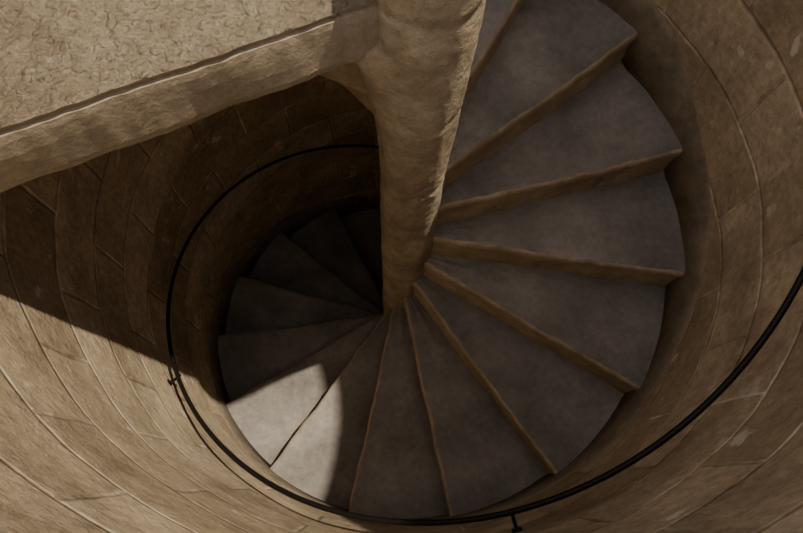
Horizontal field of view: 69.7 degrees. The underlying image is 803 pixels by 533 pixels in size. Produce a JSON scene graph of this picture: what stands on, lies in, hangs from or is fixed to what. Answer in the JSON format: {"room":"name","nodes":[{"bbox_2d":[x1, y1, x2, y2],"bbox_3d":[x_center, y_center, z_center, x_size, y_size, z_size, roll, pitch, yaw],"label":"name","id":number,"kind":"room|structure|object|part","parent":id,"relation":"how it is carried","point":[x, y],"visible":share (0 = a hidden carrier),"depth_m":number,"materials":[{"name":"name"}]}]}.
{"room":"spiral stairwell","nodes":[
{"label":"spiral stairwell","id":0,"kind":"room"},
{"bbox_2d":[0,0,802,532],"bbox_3d":[0.010,0.081,2.715,2.768,5.920,2.768,-11,70,-5],"label":"wall","id":1,"kind":"structure","parent":0,"point":[95,436],"depth_m":1.64,"materials":[{"name":"beige stone"}]},
{"bbox_2d":[0,0,378,192],"bbox_3d":[-0.612,-0.380,1.030,1.004,0.246,0.848,24,71,7],"label":"landing slab","id":2,"kind":"object","parent":1,"relation":"attached to","point":[81,81],"visible":0.97,"depth_m":0.97,"materials":[{"name":"stone"}]},
{"bbox_2d":[225,276,380,333],"bbox_3d":[-0.559,0.339,3.525,0.965,0.275,0.469,4,70,0],"label":"step","id":3,"kind":"structure","parent":1,"relation":"attached to","point":[255,305],"depth_m":3.42,"materials":[{"name":"stone"}]},
{"bbox_2d":[320,62,367,93],"bbox_3d":[-0.370,-0.836,1.428,0.973,0.273,0.461,23,71,7],"label":"step","id":4,"kind":"structure","parent":1,"relation":"attached to","point":[348,74],"depth_m":1.41,"materials":[{"name":"stone"}]},
{"bbox_2d":[348,306,447,518],"bbox_3d":[0.031,0.663,2.693,0.468,0.274,0.968,4,70,0],"label":"step","id":5,"kind":"structure","parent":1,"relation":"attached to","point":[398,474],"depth_m":2.51,"materials":[{"name":"stone"}]},
{"bbox_2d":[208,0,709,519],"bbox_3d":[-0.001,0.248,3.163,2.088,4.882,2.088,4,70,0],"label":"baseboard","id":6,"kind":"structure","parent":1,"relation":"attached to","point":[654,59],"depth_m":2.08,"materials":[{"name":"stone"}]},
{"bbox_2d":[166,144,802,532],"bbox_3d":[0.044,-0.069,2.302,2.013,4.390,1.970,4,70,0],"label":"handrail","id":7,"kind":"object","parent":1,"relation":"attached to","point":[784,307],"visible":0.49,"depth_m":1.49,"materials":[{"name":"black metal"}]},
{"bbox_3d":[0.297,0.679,1.477,0.028,0.027,0.018,-14,70,-6],"label":"bracket plate","id":8,"kind":"part","parent":7,"relation":"part of","materials":[{"name":"black metal"}]},
{"bbox_3d":[-0.060,1.132,5.534,2.400,0.100,2.400,4,70,0],"label":"floor","id":9,"kind":"structure","parent":0,"visible":0},
{"bbox_2d":[356,0,485,313],"bbox_3d":[-0.014,0.263,3.197,0.242,4.888,0.251,36,73,11],"label":"newel","id":10,"kind":"object","parent":9,"relation":"on","point":[416,78],"visible":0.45,"depth_m":1.29,"materials":[{"name":"stone"}]},
{"bbox_2d":[218,315,380,400],"bbox_3d":[-0.579,0.420,3.313,0.974,0.274,0.460,-29,73,-11],"label":"step","id":11,"kind":"structure","parent":10,"relation":"attached to","point":[247,359],"depth_m":3.16,"materials":[{"name":"stone"}]},
{"bbox_2d":[226,314,384,465],"bbox_3d":[-0.484,0.567,3.080,0.458,0.273,0.976,34,72,11],"label":"step","id":12,"kind":"structure","parent":10,"relation":"attached to","point":[271,413],"depth_m":2.90,"materials":[{"name":"stone"}]},
{"bbox_2d":[248,232,382,314],"bbox_3d":[-0.485,0.115,3.792,0.974,0.274,0.460,15,70,4],"label":"step","id":13,"kind":"structure","parent":10,"relation":"attached to","point":[285,264],"depth_m":3.67,"materials":[{"name":"stone"}]},
{"bbox_2d":[270,311,390,509],"bbox_3d":[-0.311,0.664,2.866,0.459,0.274,0.973,12,70,3],"label":"step","id":14,"kind":"structure","parent":10,"relation":"attached to","point":[321,460],"depth_m":2.68,"materials":[{"name":"stone"}]},
{"bbox_2d":[289,209,382,311],"bbox_3d":[-0.449,0.131,3.969,0.463,0.275,0.975,-26,72,-10],"label":"step","id":15,"kind":"structure","parent":10,"relation":"attached to","point":[325,238],"depth_m":3.92,"materials":[{"name":"stone"}]},
{"bbox_2d":[343,84,373,113],"bbox_3d":[-0.177,-0.897,1.637,0.459,0.274,0.975,-40,75,-15],"label":"step","id":16,"kind":"structure","parent":10,"relation":"attached to","point":[363,97],"depth_m":1.60,"materials":[{"name":"stone"}]},
{"bbox_2d":[340,208,382,298],"bbox_3d":[-0.262,0.062,4.181,0.461,0.274,0.975,-3,70,-3],"label":"step","id":17,"kind":"structure","parent":10,"relation":"attached to","point":[363,227],"depth_m":4.14,"materials":[{"name":"stone"}]},
{"bbox_2d":[403,294,546,515],"bbox_3d":[0.317,0.552,2.560,0.463,0.275,0.975,-10,70,-5],"label":"step","id":18,"kind":"structure","parent":10,"relation":"attached to","point":[483,462],"depth_m":2.38,"materials":[{"name":"stone"}]},
{"bbox_2d":[462,0,525,104],"bbox_3d":[0.278,-0.767,1.963,0.471,0.273,0.974,4,70,0],"label":"step","id":19,"kind":"structure","parent":10,"relation":"attached to","point":[499,15],"depth_m":1.85,"materials":[{"name":"stone"}]},
{"bbox_2d":[413,275,623,474],"bbox_3d":[0.492,0.341,2.462,0.462,0.274,0.975,-33,74,-13],"label":"step","id":20,"kind":"structure","parent":10,"relation":"attached to","point":[556,407],"depth_m":2.29,"materials":[{"name":"stone"}]},
{"bbox_2d":[442,0,636,190],"bbox_3d":[0.466,-0.571,2.076,0.461,0.274,0.972,27,71,8],"label":"step","id":21,"kind":"structure","parent":10,"relation":"attached to","point":[551,51],"depth_m":2.00,"materials":[{"name":"stone"}]},
{"bbox_2d":[423,254,665,393],"bbox_3d":[0.531,0.159,2.349,0.966,0.274,0.468,17,70,5],"label":"step","id":22,"kind":"structure","parent":10,"relation":"attached to","point":[609,329],"depth_m":2.22,"materials":[{"name":"stone"}]},
{"bbox_2d":[431,171,684,285],"bbox_3d":[0.576,-0.173,2.293,0.971,0.273,0.465,4,70,0],"label":"step","id":23,"kind":"structure","parent":10,"relation":"attached to","point":[630,231],"depth_m":2.15,"materials":[{"name":"stone"}]},
{"bbox_2d":[437,63,681,224],"bbox_3d":[0.580,-0.318,2.166,0.974,0.273,0.459,-37,75,-14],"label":"step","id":24,"kind":"structure","parent":10,"relation":"attached to","point":[612,130],"depth_m":2.08,"materials":[{"name":"stone"}]}
]}

